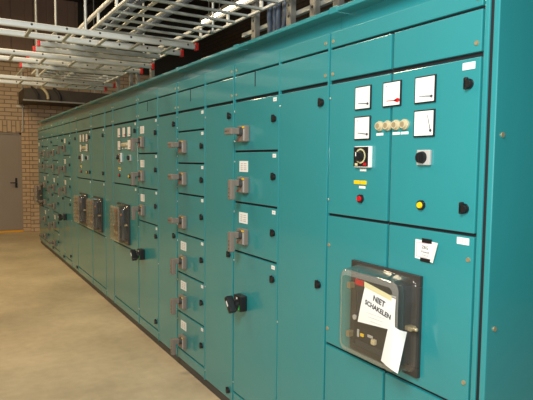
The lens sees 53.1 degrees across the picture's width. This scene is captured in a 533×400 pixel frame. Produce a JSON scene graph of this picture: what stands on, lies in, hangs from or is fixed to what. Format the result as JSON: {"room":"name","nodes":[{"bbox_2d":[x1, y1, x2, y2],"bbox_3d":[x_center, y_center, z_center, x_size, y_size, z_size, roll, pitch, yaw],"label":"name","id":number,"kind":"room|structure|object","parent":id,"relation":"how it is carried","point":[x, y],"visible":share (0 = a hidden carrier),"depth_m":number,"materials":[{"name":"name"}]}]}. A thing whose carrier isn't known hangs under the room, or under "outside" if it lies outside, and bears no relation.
{"room":"electrical room","nodes":[
{"label":"electrical room","id":0,"kind":"room"},
{"bbox_2d":[27,63,70,231],"bbox_3d":[-4.598,-1.091,11.342,0.830,3.500,0.140,-2,5,-31],"label":"wall","id":1,"kind":"structure","parent":0,"point":[36,113],"depth_m":11.15,"materials":[{"name":"beige brick"}]},
{"bbox_2d":[0,61,155,230],"bbox_3d":[-5.444,-1.077,11.031,9.200,3.500,0.200,-2,5,-31],"label":"wall","id":2,"kind":"structure","parent":0,"point":[9,111],"depth_m":11.13,"materials":[{"name":"beige brick"}]},
{"bbox_2d":[0,120,20,132],"bbox_3d":[-5.545,-1.512,10.936,0.915,0.240,0.199,-2,5,-31],"label":"trim","id":3,"kind":"structure","parent":2,"relation":"attached to","point":[5,126],"depth_m":10.98,"materials":[{"name":"beige brick"}]},
{"bbox_2d":[0,132,22,230],"bbox_3d":[-5.525,-0.356,10.968,0.915,2.070,0.160,-2,5,-31],"label":"door","id":4,"kind":"structure","parent":2,"relation":"in","point":[11,191],"depth_m":11.10,"materials":[{"name":"grey metal"}]},
{"bbox_2d":[0,230,23,232],"bbox_3d":[-5.516,0.661,11.006,0.910,0.035,0.060,-2,5,-31],"label":"trim","id":5,"kind":"structure","parent":2,"relation":"attached to","point":[9,230],"depth_m":11.13,"materials":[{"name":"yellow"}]},
{"bbox_2d":[16,73,23,130],"bbox_3d":[-5.096,-2.026,11.031,0.150,1.200,0.031,-2,5,-31],"label":"conduit","id":6,"kind":"object","parent":2,"relation":"attached to","point":[22,106],"visible":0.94,"depth_m":11.05,"materials":[{"name":"metal"}]},
{"bbox_2d":[44,0,135,72],"bbox_3d":[-1.323,-1.384,4.245,0.068,0.044,5.401,-2,5,-31],"label":"cable","id":7,"kind":"object","parent":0,"point":[122,8],"visible":0.17,"depth_m":3.86,"materials":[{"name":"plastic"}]},
{"bbox_2d":[0,0,200,75],"bbox_3d":[-5.408,-3.519,10.834,9.200,1.400,0.245,-2,5,-31],"label":"wall","id":8,"kind":"structure","parent":0,"point":[69,13],"depth_m":11.40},
{"bbox_2d":[0,231,219,399],"bbox_3d":[-1.276,1.263,4.248,9.200,0.100,16.400,-2,5,-31],"label":"floor","id":9,"kind":"structure","parent":0,"point":[60,339],"depth_m":4.40,"materials":[{"name":"concrete"}]},
{"bbox_2d":[34,120,45,246],"bbox_3d":[-3.680,-0.303,9.617,0.924,2.197,0.578,-2,5,-31],"label":"tall cabinet","id":10,"kind":"object","parent":9,"relation":"on","point":[40,193],"visible":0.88,"depth_m":9.38,"materials":[{"name":"teal metal"}]},
{"bbox_2d":[38,117,55,254],"bbox_3d":[-3.298,-0.254,8.985,0.926,2.197,0.898,-2,5,-31],"label":"tall cabinet","id":11,"kind":"object","parent":9,"relation":"on","point":[48,235],"visible":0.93,"depth_m":8.84,"materials":[{"name":"teal metal"}]},
{"bbox_2d":[46,113,66,263],"bbox_3d":[-2.833,-0.193,8.217,0.926,2.197,0.898,-2,5,-31],"label":"tall cabinet","id":12,"kind":"object","parent":9,"relation":"on","point":[57,205],"visible":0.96,"depth_m":8.07,"materials":[{"name":"teal metal"}]},
{"bbox_2d":[57,108,80,275],"bbox_3d":[-2.370,-0.133,7.449,0.930,2.197,0.896,-2,5,-31],"label":"tall cabinet","id":13,"kind":"object","parent":9,"relation":"on","point":[69,147],"visible":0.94,"depth_m":7.28,"materials":[{"name":"teal metal"}]},
{"bbox_2d":[73,102,95,289],"bbox_3d":[-1.930,-0.076,6.726,0.924,2.197,0.798,-2,5,-31],"label":"tall cabinet","id":14,"kind":"object","parent":9,"relation":"on","point":[81,206],"visible":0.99,"depth_m":6.47,"materials":[{"name":"teal metal"}]},
{"bbox_2d":[116,71,119,91],"bbox_3d":[-1.885,-1.411,6.785,0.110,0.467,0.100,-2,5,-31],"label":"support post","id":15,"kind":"object","parent":14,"relation":"on","point":[117,79],"visible":0.3,"depth_m":6.76,"materials":[{"name":"grey metal"}]},
{"bbox_2d":[86,93,118,307],"bbox_3d":[-1.484,-0.018,5.991,0.924,2.197,0.922,-2,5,-31],"label":"tall cabinet","id":16,"kind":"object","parent":9,"relation":"on","point":[101,219],"visible":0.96,"depth_m":5.76,"materials":[{"name":"teal metal"}]},
{"bbox_2d":[129,73,132,86],"bbox_3d":[-1.601,-1.374,6.316,0.110,0.467,0.100,-2,5,-31],"label":"support post","id":17,"kind":"object","parent":16,"relation":"on","point":[130,74],"visible":0.28,"depth_m":6.29,"materials":[{"name":"grey metal"}]},
{"bbox_2d":[136,68,139,82],"bbox_3d":[-1.462,-1.356,6.085,0.110,0.467,0.100,-2,5,-31],"label":"support post","id":18,"kind":"object","parent":16,"relation":"on","point":[137,74],"visible":0.2,"depth_m":6.06,"materials":[{"name":"grey metal"}]},
{"bbox_2d":[149,53,154,78],"bbox_3d":[-1.214,-1.324,5.675,0.110,0.467,0.100,-2,5,-31],"label":"support post","id":19,"kind":"object","parent":16,"relation":"on","point":[151,72],"visible":0.21,"depth_m":5.65,"materials":[{"name":"grey metal"}]},
{"bbox_2d":[109,84,143,329],"bbox_3d":[-1.038,0.040,5.253,0.924,2.197,0.804,-2,5,-31],"label":"tall cabinet","id":20,"kind":"object","parent":9,"relation":"on","point":[125,113],"visible":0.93,"depth_m":5.01,"materials":[{"name":"teal metal"}]},
{"bbox_2d":[116,153,121,161],"bbox_3d":[-1.426,-0.409,5.135,0.045,0.086,0.094,-2,5,-31],"label":"switch","id":21,"kind":"object","parent":20,"relation":"attached to","point":[119,155],"depth_m":5.11,"materials":[{"name":"white"}]},
{"bbox_2d":[130,69,184,362],"bbox_3d":[-0.594,0.099,4.514,0.930,2.197,0.920,-2,5,-31],"label":"tall cabinet","id":22,"kind":"object","parent":9,"relation":"on","point":[157,107],"visible":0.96,"depth_m":4.30,"materials":[{"name":"teal metal"}]},
{"bbox_2d":[168,47,243,399],"bbox_3d":[-0.123,0.160,3.740,0.926,2.197,0.894,-2,5,-31],"label":"tall cabinet","id":23,"kind":"object","parent":9,"relation":"on","point":[206,101],"visible":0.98,"depth_m":3.50,"materials":[{"name":"teal metal"}]},
{"bbox_2d":[251,0,259,39],"bbox_3d":[-0.074,-1.175,3.793,0.110,0.467,0.100,-2,5,-31],"label":"support post","id":24,"kind":"object","parent":23,"relation":"on","point":[255,20],"visible":0.4,"depth_m":3.77,"materials":[{"name":"grey metal"}]},
{"bbox_2d":[286,0,295,25],"bbox_3d":[0.161,-1.145,3.405,0.110,0.467,0.100,-2,5,-31],"label":"support post","id":25,"kind":"object","parent":23,"relation":"on","point":[290,4],"visible":0.38,"depth_m":3.38,"materials":[{"name":"grey metal"}]},
{"bbox_2d":[242,0,332,37],"bbox_3d":[0.343,-1.169,3.162,0.029,0.030,2.000,-2,5,-31],"label":"channel","id":26,"kind":"object","parent":25,"relation":"attached to","point":[323,3],"visible":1,"depth_m":3.35,"materials":[{"name":"white metal"}]},
{"bbox_2d":[224,10,341,399],"bbox_3d":[0.340,0.220,2.972,0.930,2.197,0.900,-2,5,-31],"label":"tall cabinet","id":27,"kind":"object","parent":9,"relation":"on","point":[278,242],"visible":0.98,"depth_m":2.71,"materials":[{"name":"teal metal"}]},
{"bbox_2d":[310,0,319,16],"bbox_3d":[0.294,-1.128,3.186,0.110,0.467,0.100,-2,5,-31],"label":"support post","id":28,"kind":"object","parent":27,"relation":"on","point":[314,4],"visible":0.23,"depth_m":3.16,"materials":[{"name":"grey metal"}]},
{"bbox_2d":[333,0,343,6],"bbox_3d":[0.409,-1.113,2.995,0.110,0.467,0.100,-2,5,-31],"label":"support post","id":29,"kind":"object","parent":27,"relation":"on","point":[335,2],"visible":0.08,"depth_m":2.97,"materials":[{"name":"grey metal"}]},
{"bbox_2d":[325,0,532,399],"bbox_3d":[0.794,0.279,2.228,0.924,2.197,0.842,-2,5,-31],"label":"tall cabinet","id":30,"kind":"object","parent":9,"relation":"on","point":[431,134],"visible":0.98,"depth_m":1.86,"materials":[{"name":"teal metal"}]},
{"bbox_2d":[353,146,372,167],"bbox_3d":[0.379,-0.175,2.153,0.045,0.086,0.094,-2,5,-31],"label":"switch","id":31,"kind":"object","parent":30,"relation":"attached to","point":[363,155],"depth_m":2.14,"materials":[{"name":"black plastic"}]},
{"bbox_2d":[358,281,395,328],"bbox_3d":[0.405,0.396,1.977,0.003,0.165,0.199,-2,5,-31],"label":"paper","id":32,"kind":"object","parent":30,"relation":"attached to","point":[377,308],"visible":1,"depth_m":1.97,"materials":[{"name":"white paper"}]},
{"bbox_2d":[375,121,382,130],"bbox_3d":[0.437,-0.288,2.076,0.019,0.039,0.039,-2,5,-31],"label":"lamp","id":33,"kind":"object","parent":30,"relation":"attached to","point":[378,124],"depth_m":2.07,"materials":[{"name":"beige plastic"}]},
{"bbox_2d":[382,120,391,130],"bbox_3d":[0.460,-0.285,2.039,0.019,0.039,0.039,-2,5,-31],"label":"lamp","id":34,"kind":"object","parent":30,"relation":"attached to","point":[386,124],"depth_m":2.03,"materials":[{"name":"beige plastic"}]},
{"bbox_2d":[381,322,406,373],"bbox_3d":[0.450,0.524,1.914,0.093,0.177,0.042,3,5,31],"label":"folded paper","id":35,"kind":"object","parent":30,"relation":"attached to","point":[395,338],"visible":1,"depth_m":1.90,"materials":[{"name":"white paper"}]},
{"bbox_2d":[391,120,399,129],"bbox_3d":[0.483,-0.282,2.001,0.019,0.039,0.039,-2,5,-31],"label":"lamp","id":36,"kind":"object","parent":30,"relation":"attached to","point":[395,124],"depth_m":1.99,"materials":[{"name":"beige plastic"}]},
{"bbox_2d":[399,119,408,129],"bbox_3d":[0.505,-0.279,1.964,0.019,0.039,0.039,-2,5,-31],"label":"lamp","id":37,"kind":"object","parent":30,"relation":"attached to","point":[403,123],"depth_m":1.96,"materials":[{"name":"beige plastic"}]},
{"bbox_2d":[415,150,431,164],"bbox_3d":[0.549,-0.150,1.883,0.034,0.054,0.060,-2,5,-31],"label":"switch","id":38,"kind":"object","parent":30,"relation":"attached to","point":[422,157],"depth_m":1.87,"materials":[{"name":"grey plastic"}]},
{"bbox_2d":[415,238,437,262],"bbox_3d":[0.569,0.180,1.896,0.007,0.085,0.110,-1,5,-26],"label":"card","id":39,"kind":"object","parent":30,"relation":"attached to","point":[425,249],"visible":1,"depth_m":1.90,"materials":[{"name":"white paper"}]},
{"bbox_2d":[66,0,233,20],"bbox_3d":[-1.312,-3.721,3.834,9.400,0.100,16.400,-2,5,-31],"label":"ceiling","id":40,"kind":"structure","parent":0,"point":[202,3],"depth_m":11.68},
{"bbox_2d":[34,0,36,88],"bbox_3d":[-4.422,-3.061,10.193,0.018,2.200,0.018,0,4,-9],"label":"rod","id":41,"kind":"object","parent":40,"relation":"hanging from","point":[34,0],"depth_m":10.16,"materials":[{"name":"metal"}]},
{"bbox_2d":[35,0,39,76],"bbox_3d":[-2.791,-2.690,6.452,0.050,2.365,0.040,-2,5,-31],"label":"rod","id":42,"kind":"object","parent":40,"relation":"hanging from","point":[37,75],"visible":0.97,"depth_m":6.48,"materials":[{"name":"metal"}]},
{"bbox_2d":[0,74,115,91],"bbox_3d":[-3.173,-1.390,6.066,2.782,0.060,0.462,-2,5,-31],"label":"ladder","id":43,"kind":"object","parent":42,"relation":"hanging from","point":[67,83],"visible":1,"depth_m":6.41,"materials":[{"name":"grey metal"}]},
{"bbox_2d":[54,0,56,48],"bbox_3d":[-2.119,-2.603,5.343,0.050,2.365,0.040,-2,5,-31],"label":"rod","id":44,"kind":"object","parent":40,"relation":"hanging from","point":[55,1],"visible":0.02,"depth_m":5.38,"materials":[{"name":"metal"}]},
{"bbox_2d":[18,0,108,106],"bbox_3d":[-4.070,-3.079,10.926,1.840,2.265,0.970,-2,5,-31],"label":"cable tray","id":45,"kind":"object","parent":40,"relation":"hanging from","point":[27,96],"visible":0.71,"depth_m":10.58,"materials":[{"name":"metal"}]},
{"bbox_2d":[31,86,38,98],"bbox_3d":[-4.436,-2.061,10.203,0.158,0.237,0.078,0,4,-1],"label":"cable","id":46,"kind":"object","parent":45,"relation":"hanging from","point":[32,87],"visible":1,"depth_m":10.18,"materials":[{"name":"grey plastic"}]},
{"bbox_2d":[41,87,49,98],"bbox_3d":[-4.280,-2.068,10.296,0.167,0.244,0.088,0,4,-2],"label":"cable","id":47,"kind":"object","parent":45,"relation":"hanging from","point":[42,88],"visible":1,"depth_m":10.27,"materials":[{"name":"beige plastic"}]},
{"bbox_2d":[21,101,82,106],"bbox_3d":[-4.077,-1.974,11.038,1.800,0.015,0.920,-2,5,-31],"label":"tray","id":48,"kind":"object","parent":45,"relation":"on","point":[68,103],"depth_m":10.76,"materials":[{"name":"metal"}]},
{"bbox_2d":[53,88,61,99],"bbox_3d":[-4.092,-2.075,10.410,0.167,0.244,0.088,0,4,-2],"label":"cable","id":49,"kind":"object","parent":45,"relation":"hanging from","point":[54,89],"visible":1,"depth_m":10.38,"materials":[{"name":"grey plastic"}]},
{"bbox_2d":[84,0,86,28],"bbox_3d":[-1.442,-2.515,4.224,0.050,2.365,0.040,-2,5,-31],"label":"rod","id":50,"kind":"object","parent":40,"relation":"hanging from","point":[85,1],"visible":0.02,"depth_m":4.29,"materials":[{"name":"metal"}]},
{"bbox_2d":[32,0,285,86],"bbox_3d":[-1.120,-1.423,4.599,0.869,0.117,6.200,-2,5,-31],"label":"ladder","id":51,"kind":"object","parent":50,"relation":"hanging from","point":[238,6],"visible":0.48,"depth_m":4.02,"materials":[{"name":"metal"}]},
{"bbox_2d":[19,63,121,75],"bbox_3d":[-2.147,-1.444,5.921,1.088,0.046,0.046,-2,5,-31],"label":"channel","id":52,"kind":"object","parent":51,"relation":"attached to","point":[24,65],"visible":1,"depth_m":5.88,"materials":[{"name":"metal"}]},
{"bbox_2d":[26,56,136,68],"bbox_3d":[-1.858,-1.406,5.443,1.088,0.046,0.046,-2,5,-31],"label":"channel","id":53,"kind":"object","parent":51,"relation":"attached to","point":[26,56],"visible":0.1,"depth_m":5.41,"materials":[{"name":"metal"}]},
{"bbox_2d":[33,46,150,63],"bbox_3d":[-1.636,-1.377,5.076,1.088,0.046,0.046,-2,5,-31],"label":"channel","id":54,"kind":"object","parent":51,"relation":"attached to","point":[35,48],"visible":0.97,"depth_m":5.03,"materials":[{"name":"metal"}]},
{"bbox_2d":[16,32,57,75],"bbox_3d":[-2.454,-1.452,5.547,0.026,0.026,3.000,-2,5,-31],"label":"conduit","id":55,"kind":"object","parent":54,"relation":"on","point":[53,33],"visible":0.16,"depth_m":5.99,"materials":[{"name":"metal"}]},
{"bbox_2d":[0,48,154,74],"bbox_3d":[-2.365,-1.282,4.683,2.732,0.060,0.392,-2,5,-31],"label":"ladder","id":56,"kind":"object","parent":54,"relation":"attached to","point":[12,52],"visible":1,"depth_m":4.98,"materials":[{"name":"grey metal"}]},
{"bbox_2d":[50,0,145,73],"bbox_3d":[-1.259,-1.392,4.283,0.067,0.044,5.400,-2,5,-31],"label":"cable","id":57,"kind":"object","parent":51,"relation":"on","point":[137,2],"visible":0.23,"depth_m":3.91,"materials":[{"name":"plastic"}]},
{"bbox_2d":[37,40,159,58],"bbox_3d":[-1.496,-1.359,4.846,1.088,0.046,0.046,-2,5,-31],"label":"channel","id":58,"kind":"object","parent":51,"relation":"attached to","point":[39,43],"visible":1,"depth_m":4.80,"materials":[{"name":"metal"}]},
{"bbox_2d":[0,18,198,56],"bbox_3d":[-1.801,-1.208,3.741,2.722,0.060,0.352,-2,5,-31],"label":"ladder","id":59,"kind":"object","parent":51,"relation":"hanging from","point":[30,26],"visible":1,"depth_m":4.01,"materials":[{"name":"grey metal"}]},
{"bbox_2d":[42,40,166,54],"bbox_3d":[-1.362,-1.341,4.624,1.088,0.046,0.046,-2,5,-31],"label":"channel","id":60,"kind":"object","parent":51,"relation":"attached to","point":[42,40],"visible":0.16,"depth_m":4.58,"materials":[{"name":"metal"}]},
{"bbox_2d":[57,2,157,73],"bbox_3d":[-1.311,-1.389,4.487,0.024,0.024,6.000,-2,5,-31],"label":"conduit","id":61,"kind":"object","parent":51,"relation":"on","point":[152,4],"visible":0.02,"depth_m":3.89,"materials":[{"name":"metal"}]},
{"bbox_2d":[64,0,184,76],"bbox_3d":[-1.200,-1.394,4.553,0.026,0.026,6.000,-2,5,-31],"label":"conduit","id":62,"kind":"object","parent":51,"relation":"on","point":[170,7],"visible":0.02,"depth_m":3.95,"materials":[{"name":"metal"}]},
{"bbox_2d":[73,0,192,75],"bbox_3d":[-1.037,-1.405,4.417,0.067,0.044,5.401,-2,5,-31],"label":"cable","id":63,"kind":"object","parent":51,"relation":"on","point":[176,8],"visible":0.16,"depth_m":4.04,"materials":[{"name":"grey plastic"}]},
{"bbox_2d":[267,2,272,32],"bbox_3d":[0.032,-1.171,3.607,0.048,0.449,0.080,-2,5,-31],"label":"cable","id":64,"kind":"object","parent":51,"relation":"hanging from","point":[269,11],"visible":0.33,"depth_m":3.60,"materials":[{"name":"blue plastic"}]},
{"bbox_2d":[273,5,275,30],"bbox_3d":[0.064,-1.168,3.567,0.045,0.448,0.064,-2,5,-31],"label":"cable","id":65,"kind":"object","parent":51,"relation":"hanging from","point":[274,7],"visible":0.2,"depth_m":3.56,"materials":[{"name":"blue plastic"}]},
{"bbox_2d":[276,3,280,29],"bbox_3d":[0.085,-1.165,3.519,0.053,0.447,0.041,4,5,36],"label":"cable","id":66,"kind":"object","parent":51,"relation":"hanging from","point":[278,7],"visible":0.33,"depth_m":3.51,"materials":[{"name":"blue plastic"}]},
{"bbox_2d":[281,1,285,27],"bbox_3d":[0.117,-1.161,3.480,0.049,0.447,0.044,-2,5,-31],"label":"cable","id":67,"kind":"object","parent":51,"relation":"hanging from","point":[283,12],"visible":0.26,"depth_m":3.47,"materials":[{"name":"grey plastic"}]},
{"bbox_2d":[200,1,211,22],"bbox_3d":[-1.009,-3.603,9.346,0.180,0.930,0.380,-2,5,-31],"label":"ceiling light","id":68,"kind":"object","parent":40,"relation":"hanging from","point":[208,14],"visible":0.31,"depth_m":9.36,"materials":[{"name":"grey plastic"}]},
{"bbox_2d":[208,2,215,33],"bbox_3d":[-0.420,-2.497,4.119,0.050,2.365,0.040,-2,5,-31],"label":"rod","id":69,"kind":"object","parent":40,"relation":"hanging from","point":[212,31],"visible":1,"depth_m":4.19,"materials":[{"name":"metal"}]},
{"bbox_2d":[210,3,221,16],"bbox_3d":[-0.792,-3.574,8.987,0.180,0.930,0.380,-2,5,-31],"label":"ceiling light","id":70,"kind":"object","parent":40,"relation":"hanging from","point":[215,13],"visible":0.27,"depth_m":8.98,"materials":[{"name":"grey plastic"}]},
{"bbox_2d":[221,0,234,10],"bbox_3d":[-0.565,-3.545,8.612,0.180,0.930,0.380,-2,5,-31],"label":"ceiling light","id":71,"kind":"object","parent":40,"relation":"hanging from","point":[225,7],"visible":0.3,"depth_m":8.62,"materials":[{"name":"grey"}]},
{"bbox_2d":[234,0,246,3],"bbox_3d":[-0.338,-3.515,8.236,0.180,0.930,0.380,-2,5,-31],"label":"ceiling light","id":72,"kind":"object","parent":40,"relation":"hanging from","point":[235,1],"visible":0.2,"depth_m":8.24,"materials":[{"name":"grey plastic"}]},
{"bbox_2d":[201,0,352,58],"bbox_3d":[2.653,-1.355,6.303,0.200,4.900,16.200,-2,5,-31],"label":"wall","id":73,"kind":"structure","parent":0,"point":[226,38],"depth_m":11.51,"materials":[{"name":"brick"}]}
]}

